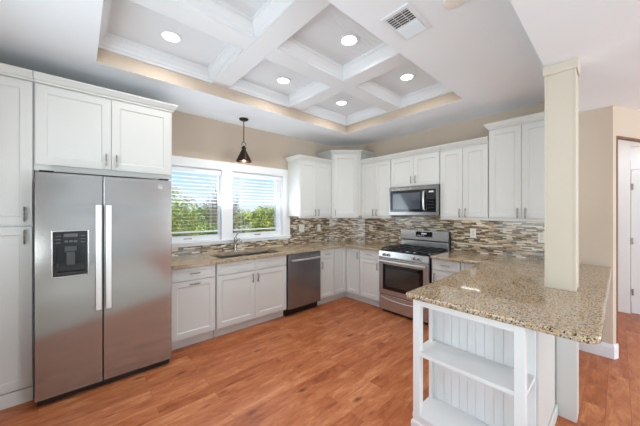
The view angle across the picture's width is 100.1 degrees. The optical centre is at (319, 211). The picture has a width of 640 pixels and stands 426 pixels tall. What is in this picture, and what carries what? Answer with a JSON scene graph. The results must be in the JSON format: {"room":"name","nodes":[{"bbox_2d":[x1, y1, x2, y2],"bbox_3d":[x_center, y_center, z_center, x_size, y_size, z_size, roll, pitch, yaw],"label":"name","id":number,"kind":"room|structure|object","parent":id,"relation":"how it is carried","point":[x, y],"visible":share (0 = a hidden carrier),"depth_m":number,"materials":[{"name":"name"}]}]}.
{"room":"kitchen","nodes":[
{"label":"kitchen","id":0,"kind":"room"},
{"bbox_2d":[5,75,328,235],"bbox_3d":[-1.368,-0.082,3.824,5.110,3.100,0.140,0,0,-42],"label":"wall","id":1,"kind":"structure","parent":0,"point":[193,136],"depth_m":3.80,"materials":[{"name":"beige paint"}]},
{"bbox_2d":[33,71,177,180],"bbox_3d":[-2.049,-0.709,2.647,1.019,0.763,0.644,0,0,-42],"label":"upper cabinet","id":2,"kind":"object","parent":1,"relation":"attached to","point":[80,133],"visible":0.99,"depth_m":2.36,"materials":[{"name":"white paint"}]},
{"bbox_2d":[172,155,290,247],"bbox_3d":[-1.335,-0.126,3.810,2.160,1.137,0.165,0,0,-42],"label":"window","id":3,"kind":"structure","parent":1,"relation":"in","point":[225,204],"depth_m":3.78,"materials":[{"name":"white plastic"}]},
{"bbox_2d":[172,166,220,233],"bbox_3d":[-1.698,-0.145,3.464,0.827,0.835,0.048,0,0,-42],"label":"window blind","id":4,"kind":"object","parent":3,"relation":"attached to","point":[176,169],"visible":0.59,"depth_m":3.51,"materials":[{"name":"white plastic"}]},
{"bbox_2d":[233,173,280,230],"bbox_3d":[-0.953,-0.145,4.132,0.827,0.835,0.048,0,0,-42],"label":"window blind","id":5,"kind":"object","parent":3,"relation":"attached to","point":[241,175],"visible":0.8,"depth_m":4.08,"materials":[{"name":"white plastic"}]},
{"bbox_2d":[285,154,331,217],"bbox_3d":[-0.180,-0.394,4.532,0.727,0.996,0.380,0,0,-42],"label":"upper cabinet","id":6,"kind":"object","parent":1,"relation":"attached to","point":[309,177],"visible":1,"depth_m":4.38,"materials":[{"name":"white paint"}]},
{"bbox_2d":[107,0,439,115],"bbox_3d":[-0.138,-1.522,2.624,3.210,0.030,1.890,0,0,-42],"label":"ceiling","id":7,"kind":"structure","parent":0,"point":[129,20],"depth_m":2.41,"materials":[{"name":"white paint"}]},
{"bbox_2d":[159,29,182,43],"bbox_3d":[-1.281,-1.502,2.304,0.180,0.010,0.180,0,0,-42],"label":"recessed light","id":8,"kind":"object","parent":7,"relation":"in","point":[170,36],"visible":1,"depth_m":2.30,"materials":[{"name":"white paint"}]},
{"bbox_2d":[100,0,443,125],"bbox_3d":[-0.138,-1.445,2.624,3.190,0.125,1.870,0,0,-42],"label":"beams","id":9,"kind":"structure","parent":7,"relation":"attached to","point":[300,12],"depth_m":2.30,"materials":[{"name":"white paint"}]},
{"bbox_2d":[275,77,290,84],"bbox_3d":[-0.421,-1.502,3.075,0.180,0.010,0.180,0,0,-42],"label":"recessed light","id":10,"kind":"object","parent":7,"relation":"in","point":[280,80],"visible":1,"depth_m":3.07,"materials":[{"name":"white paint"}]},
{"bbox_2d":[335,100,347,105],"bbox_3d":[0.297,-1.502,3.705,0.180,0.010,0.180,0,0,-42],"label":"recessed light","id":11,"kind":"object","parent":7,"relation":"in","point":[340,102],"visible":1,"depth_m":3.69,"materials":[{"name":"white paint"}]},
{"bbox_2d":[339,33,358,46],"bbox_3d":[0.254,-1.502,2.351,0.180,0.010,0.180,0,0,-42],"label":"recessed light","id":12,"kind":"object","parent":7,"relation":"in","point":[349,39],"visible":1,"depth_m":2.35,"materials":[{"name":"white paint"}]},
{"bbox_2d":[398,73,414,80],"bbox_3d":[0.969,-1.502,2.992,0.180,0.010,0.180,0,0,-42],"label":"recessed light","id":13,"kind":"object","parent":7,"relation":"in","point":[406,76],"visible":1,"depth_m":2.98,"materials":[{"name":"white paint"}]},
{"bbox_2d":[96,48,461,132],"bbox_3d":[-0.138,-1.321,2.624,3.114,0.122,1.794,0,0,-42],"label":"wall","id":14,"kind":"structure","parent":0,"point":[106,57],"depth_m":3.11,"materials":[{"name":"beige paint"}]},
{"bbox_2d":[98,0,452,125],"bbox_3d":[-0.138,-1.445,2.624,3.090,0.124,1.770,0,0,-42],"label":"trim","id":15,"kind":"structure","parent":14,"relation":"attached to","point":[219,11],"depth_m":2.55,"materials":[{"name":"white paint"}]},
{"bbox_2d":[0,0,639,145],"bbox_3d":[2.543,-1.347,1.461,7.800,0.570,8.800,0,0,-42],"label":"ceiling","id":16,"kind":"structure","parent":0,"point":[493,55],"depth_m":2.04,"materials":[{"name":"white paint"}]},
{"bbox_2d":[236,117,251,162],"bbox_3d":[-1.032,-0.968,3.629,0.206,0.581,0.206,0,0,-42],"label":"pendant lamp","id":17,"kind":"object","parent":16,"relation":"hanging from","point":[243,157],"visible":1,"depth_m":3.59,"materials":[{"name":"brown metal"}]},
{"bbox_2d":[380,3,431,40],"bbox_3d":[0.578,-1.251,1.788,0.316,0.015,0.196,0,0,-42],"label":"ceiling vent","id":18,"kind":"object","parent":16,"relation":"in","point":[407,23],"visible":1,"depth_m":1.77,"materials":[{"name":"white paint"}]},
{"bbox_2d":[443,0,465,8],"bbox_3d":[0.792,-1.242,1.571,0.130,0.032,0.130,0,0,-42],"label":"smoke detector","id":19,"kind":"object","parent":16,"relation":"attached to","point":[449,4],"visible":1,"depth_m":1.58,"materials":[{"name":"white plastic"}]},
{"bbox_2d":[0,297,639,425],"bbox_3d":[2.509,1.518,1.431,7.690,0.100,8.800,0,0,-42],"label":"floor","id":20,"kind":"structure","parent":0,"point":[345,361],"depth_m":2.26,"materials":[{"name":"brown wood"}]},
{"bbox_2d":[0,63,34,409],"bbox_3d":[-2.662,0.189,2.098,0.621,2.558,0.644,0,0,-42],"label":"pantry cabinet","id":21,"kind":"object","parent":20,"relation":"on","point":[17,173],"visible":1,"depth_m":2.04,"materials":[{"name":"white paint"}]},
{"bbox_2d":[35,170,171,406],"bbox_3d":[-2.002,0.577,2.540,0.904,1.782,0.837,0,0,-42],"label":"refrigerator","id":22,"kind":"object","parent":20,"relation":"on","point":[103,247],"visible":1,"depth_m":2.20,"materials":[{"name":"grey metal"}]},
{"bbox_2d":[172,264,214,349],"bbox_3d":[-1.554,1.030,3.121,0.464,0.876,0.650,0,0,-42],"label":"base cabinet","id":23,"kind":"object","parent":20,"relation":"on","point":[193,288],"visible":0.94,"depth_m":2.91,"materials":[{"name":"white paint"}]},
{"bbox_2d":[213,251,285,336],"bbox_3d":[-1.016,1.030,3.604,0.970,0.876,0.650,0,0,-42],"label":"base cabinet","id":24,"kind":"object","parent":20,"relation":"on","point":[251,292],"visible":0.89,"depth_m":3.35,"materials":[{"name":"white paint"}]},
{"bbox_2d":[283,251,320,315],"bbox_3d":[-0.397,1.032,4.107,0.604,0.872,0.696,0,0,-42],"label":"dishwasher","id":25,"kind":"object","parent":20,"relation":"on","point":[302,269],"visible":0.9,"depth_m":3.86,"materials":[{"name":"grey metal"}]},
{"bbox_2d":[317,249,333,304],"bbox_3d":[-0.076,1.030,4.446,0.298,0.876,0.650,0,0,-42],"label":"base cabinet","id":26,"kind":"object","parent":20,"relation":"on","point":[326,260],"visible":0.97,"depth_m":4.24,"materials":[{"name":"white paint"}]},
{"bbox_2d":[331,247,362,301],"bbox_3d":[0.456,1.030,4.755,0.899,0.876,0.901,0,0,-42],"label":"base cabinet","id":27,"kind":"object","parent":20,"relation":"on","point":[346,259],"visible":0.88,"depth_m":4.43,"materials":[{"name":"white paint"}]},
{"bbox_2d":[172,241,394,269],"bbox_3d":[-0.302,0.572,3.808,3.296,0.036,1.304,0,0,-42],"label":"countertop","id":28,"kind":"structure","parent":27,"relation":"on","point":[186,261],"depth_m":3.77,"materials":[{"name":"stone"}]},
{"bbox_2d":[233,232,241,251],"bbox_3d":[-1.129,0.418,3.699,0.072,0.272,0.230,0,0,-42],"label":"faucet","id":29,"kind":"object","parent":28,"relation":"on","point":[235,237],"visible":0.98,"depth_m":3.74,"materials":[{"name":"silver metal"}]},
{"bbox_2d":[216,252,271,258],"bbox_3d":[-0.977,0.680,3.590,0.876,0.176,0.386,0,0,-42],"label":"sink","id":30,"kind":"object","parent":28,"relation":"in","point":[260,252],"visible":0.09,"depth_m":3.72,"materials":[{"name":"silver metal"}]},
{"bbox_2d":[360,249,378,306],"bbox_3d":[0.984,1.030,4.353,0.648,0.876,0.396,0,0,-42],"label":"base cabinet","id":31,"kind":"object","parent":20,"relation":"on","point":[369,263],"visible":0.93,"depth_m":4.17,"materials":[{"name":"white paint"}]},
{"bbox_2d":[378,229,450,324],"bbox_3d":[1.344,0.875,3.877,0.721,1.185,0.778,0,0,-42],"label":"gas range","id":32,"kind":"object","parent":20,"relation":"on","point":[405,267],"visible":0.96,"depth_m":3.77,"materials":[{"name":"silver metal"}]},
{"bbox_2d":[380,247,447,255],"bbox_3d":[1.355,0.564,3.895,0.570,0.016,0.758,0,0,-42],"label":"cooktop","id":33,"kind":"object","parent":32,"relation":"in","point":[392,250],"depth_m":3.75,"materials":[{"name":"black metal"}]},
{"bbox_2d":[432,259,460,281],"bbox_3d":[1.757,1.030,3.491,0.648,0.876,0.350,0,0,-42],"label":"base cabinet","id":34,"kind":"object","parent":20,"relation":"on","point":[441,269],"visible":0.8,"depth_m":3.32,"materials":[{"name":"white paint"}]},
{"bbox_2d":[461,263,475,270],"bbox_3d":[2.197,1.030,3.015,0.600,0.876,0.939,0,0,-42],"label":"base cabinet","id":35,"kind":"object","parent":20,"relation":"on","point":[464,266],"visible":0.1,"depth_m":3.12,"materials":[{"name":"white paint"}]},
{"bbox_2d":[411,299,535,425],"bbox_3d":[0.934,1.030,1.680,0.277,0.876,0.637,0,0,-42],"label":"open shelf unit","id":36,"kind":"object","parent":20,"relation":"on","point":[482,371],"visible":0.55,"depth_m":1.74,"materials":[{"name":"white paint"}]},
{"bbox_2d":[428,314,557,425],"bbox_3d":[1.548,1.030,2.246,1.382,0.876,0.694,0,0,-42],"label":"base cabinet","id":37,"kind":"object","parent":20,"relation":"on","point":[546,406],"visible":0.06,"depth_m":1.70,"materials":[{"name":"white paint"}]},
{"bbox_2d":[406,251,611,343],"bbox_3d":[1.546,0.572,2.491,2.301,0.036,1.550,0,0,-42],"label":"countertop","id":38,"kind":"structure","parent":37,"relation":"on","point":[505,289],"depth_m":1.77,"materials":[{"name":"stone"}]},
{"bbox_2d":[543,57,580,422],"bbox_3d":[1.774,0.203,1.967,0.188,2.529,0.188,0,0,-42],"label":"support column","id":39,"kind":"structure","parent":20,"relation":"on","point":[562,78],"depth_m":1.91,"materials":[{"name":"beige paint"}]},
{"bbox_2d":[329,144,364,216],"bbox_3d":[0.554,0.104,5.104,0.540,2.727,0.520,0,0,-42],"label":"wall","id":40,"kind":"structure","parent":0,"point":[340,147],"depth_m":5.06,"materials":[{"name":"beige paint"}]},
{"bbox_2d":[316,149,374,217],"bbox_3d":[0.463,-0.480,4.858,0.752,1.168,0.752,0,0,-42],"label":"upper cabinet","id":41,"kind":"object","parent":40,"relation":"attached to","point":[346,164],"visible":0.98,"depth_m":4.64,"materials":[{"name":"white paint"}]},
{"bbox_2d":[172,216,544,259],"bbox_3d":[0.335,0.315,4.112,4.561,0.478,1.994,0,0,2],"label":"backsplash","id":42,"kind":"structure","parent":40,"relation":"attached to","point":[519,239],"depth_m":3.87,"materials":[{"name":"tile"}]},
{"bbox_2d":[299,225,303,231],"bbox_3d":[-0.319,0.283,4.648,0.116,0.116,0.009,0,0,-42],"label":"wall plate","id":43,"kind":"object","parent":42,"relation":"attached to","point":[301,227],"visible":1,"depth_m":4.64,"materials":[{"name":"white plastic"}]},
{"bbox_2d":[470,229,475,237],"bbox_3d":[2.066,0.288,3.616,0.008,0.116,0.072,0,0,-42],"label":"wall plate","id":44,"kind":"object","parent":42,"relation":"attached to","point":[472,231],"visible":1,"depth_m":3.61,"materials":[{"name":"white plastic"}]},
{"bbox_2d":[538,232,544,242],"bbox_3d":[2.549,0.296,3.078,0.008,0.116,0.072,0,0,-42],"label":"wall plate","id":45,"kind":"object","parent":42,"relation":"attached to","point":[541,236],"visible":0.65,"depth_m":3.08,"materials":[{"name":"white plastic"}]},
{"bbox_2d":[365,102,615,343],"bbox_3d":[1.936,0.104,3.876,0.120,2.727,3.153,0,0,-42],"label":"wall","id":46,"kind":"structure","parent":0,"point":[597,127],"depth_m":2.79,"materials":[{"name":"beige paint"}]},
{"bbox_2d":[360,154,401,217],"bbox_3d":[1.022,-0.394,4.513,0.380,0.996,0.592,0,0,-42],"label":"upper cabinet","id":47,"kind":"object","parent":46,"relation":"attached to","point":[375,171],"visible":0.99,"depth_m":4.39,"materials":[{"name":"white paint"}]},
{"bbox_2d":[390,145,440,187],"bbox_3d":[1.477,-0.633,4.005,0.380,0.518,0.764,0,0,-42],"label":"upper cabinet","id":48,"kind":"object","parent":46,"relation":"attached to","point":[417,167],"visible":0.94,"depth_m":3.87,"materials":[{"name":"white paint"}]},
{"bbox_2d":[389,184,439,215],"bbox_3d":[1.445,-0.158,3.975,0.438,0.424,0.764,0,0,-42],"label":"microwave","id":49,"kind":"object","parent":48,"relation":"attached to","point":[422,200],"visible":0.97,"depth_m":3.82,"materials":[{"name":"grey metal"}]},
{"bbox_2d":[439,136,488,219],"bbox_3d":[1.925,-0.394,3.505,0.380,0.996,0.572,0,0,-42],"label":"upper cabinet","id":50,"kind":"object","parent":46,"relation":"attached to","point":[464,165],"visible":0.99,"depth_m":3.38,"materials":[{"name":"white paint"}]},
{"bbox_2d":[483,111,544,221],"bbox_3d":[2.316,-0.469,3.069,0.380,1.146,0.685,0,0,-42],"label":"upper cabinet","id":51,"kind":"object","parent":46,"relation":"attached to","point":[516,145],"visible":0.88,"depth_m":2.97,"materials":[{"name":"white paint"}]},
{"bbox_2d":[579,342,618,359],"bbox_3d":[2.893,1.398,2.795,0.134,0.140,0.297,0,0,-42],"label":"baseboard","id":52,"kind":"structure","parent":46,"relation":"attached to","point":[611,351],"depth_m":2.72,"materials":[{"name":"white paint"}]},
{"bbox_2d":[616,106,639,142],"bbox_3d":[4.081,-0.915,3.118,2.350,0.295,0.120,0,0,-18],"label":"wall header","id":53,"kind":"structure","parent":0,"point":[627,120],"depth_m":2.76,"materials":[{"name":"beige paint"}]},
{"bbox_2d":[616,136,639,343],"bbox_3d":[4.022,0.280,3.060,2.198,2.092,0.054,0,0,-18],"label":"trim","id":54,"kind":"structure","parent":53,"relation":"attached to","point":[617,137],"depth_m":2.70,"materials":[{"name":"white wood"}]},
{"bbox_2d":[630,170,630,312],"bbox_3d":[4.607,-0.032,3.848,0.120,3.000,2.600,0,0,-42],"label":"wall","id":55,"kind":"structure","parent":0,"point":[630,170],"depth_m":3.88,"materials":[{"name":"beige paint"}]},
{"bbox_2d":[618,140,639,313],"bbox_3d":[4.741,0.168,3.584,0.061,2.600,1.028,0,0,-42],"label":"door","id":56,"kind":"structure","parent":55,"relation":"in","point":[628,151],"depth_m":3.88,"materials":[{"name":"white paint"}]},
{"label":"outside","id":57,"kind":"structure","parent":0,"visible":0},
{"bbox_3d":[-8.874,1.893,17.347,30.000,0.150,29.700,0,0,-42],"label":"ground","id":58,"kind":"structure","parent":57,"visible":0},
{"bbox_2d":[172,185,203,236],"bbox_3d":[-4.611,0.425,8.468,1.768,2.789,1.609,0,0,-42],"label":"shrub","id":59,"kind":"object","parent":58,"relation":"on","point":[176,220],"visible":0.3,"depth_m":8.29,"materials":[{"name":"green plant"}]},
{"bbox_2d":[188,224,216,235],"bbox_3d":[-2.691,1.049,6.860,1.200,1.544,1.075,0,0,-9],"label":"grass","id":60,"kind":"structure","parent":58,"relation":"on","point":[210,226],"depth_m":6.64,"materials":[{"name":"green plant"}]},
{"bbox_2d":[192,203,216,234],"bbox_3d":[-4.423,0.708,10.765,1.368,2.224,1.384,0,0,-42],"label":"shrub","id":61,"kind":"object","parent":58,"relation":"on","point":[204,221],"visible":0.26,"depth_m":10.46,"materials":[{"name":"green plant"}]},
{"bbox_2d":[201,177,242,232],"bbox_3d":[-3.216,0.361,9.029,1.269,2.918,1.419,0,0,9],"label":"shrub","id":62,"kind":"object","parent":58,"relation":"on","point":[235,213],"visible":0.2,"depth_m":8.93,"materials":[{"name":"green plant"}]},
{"bbox_2d":[172,208,274,235],"bbox_3d":[-5.430,0.787,12.898,11.452,2.063,1.776,0,0,-42],"label":"hedge","id":63,"kind":"object","parent":58,"relation":"on","point":[246,215],"visible":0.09,"depth_m":13.75,"materials":[{"name":"green plant"}]},
{"bbox_2d":[249,206,274,231],"bbox_3d":[-2.002,0.747,9.857,1.451,2.145,1.301,0,0,-42],"label":"shrub","id":64,"kind":"object","parent":58,"relation":"on","point":[266,218],"visible":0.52,"depth_m":9.67,"materials":[{"name":"green plant"}]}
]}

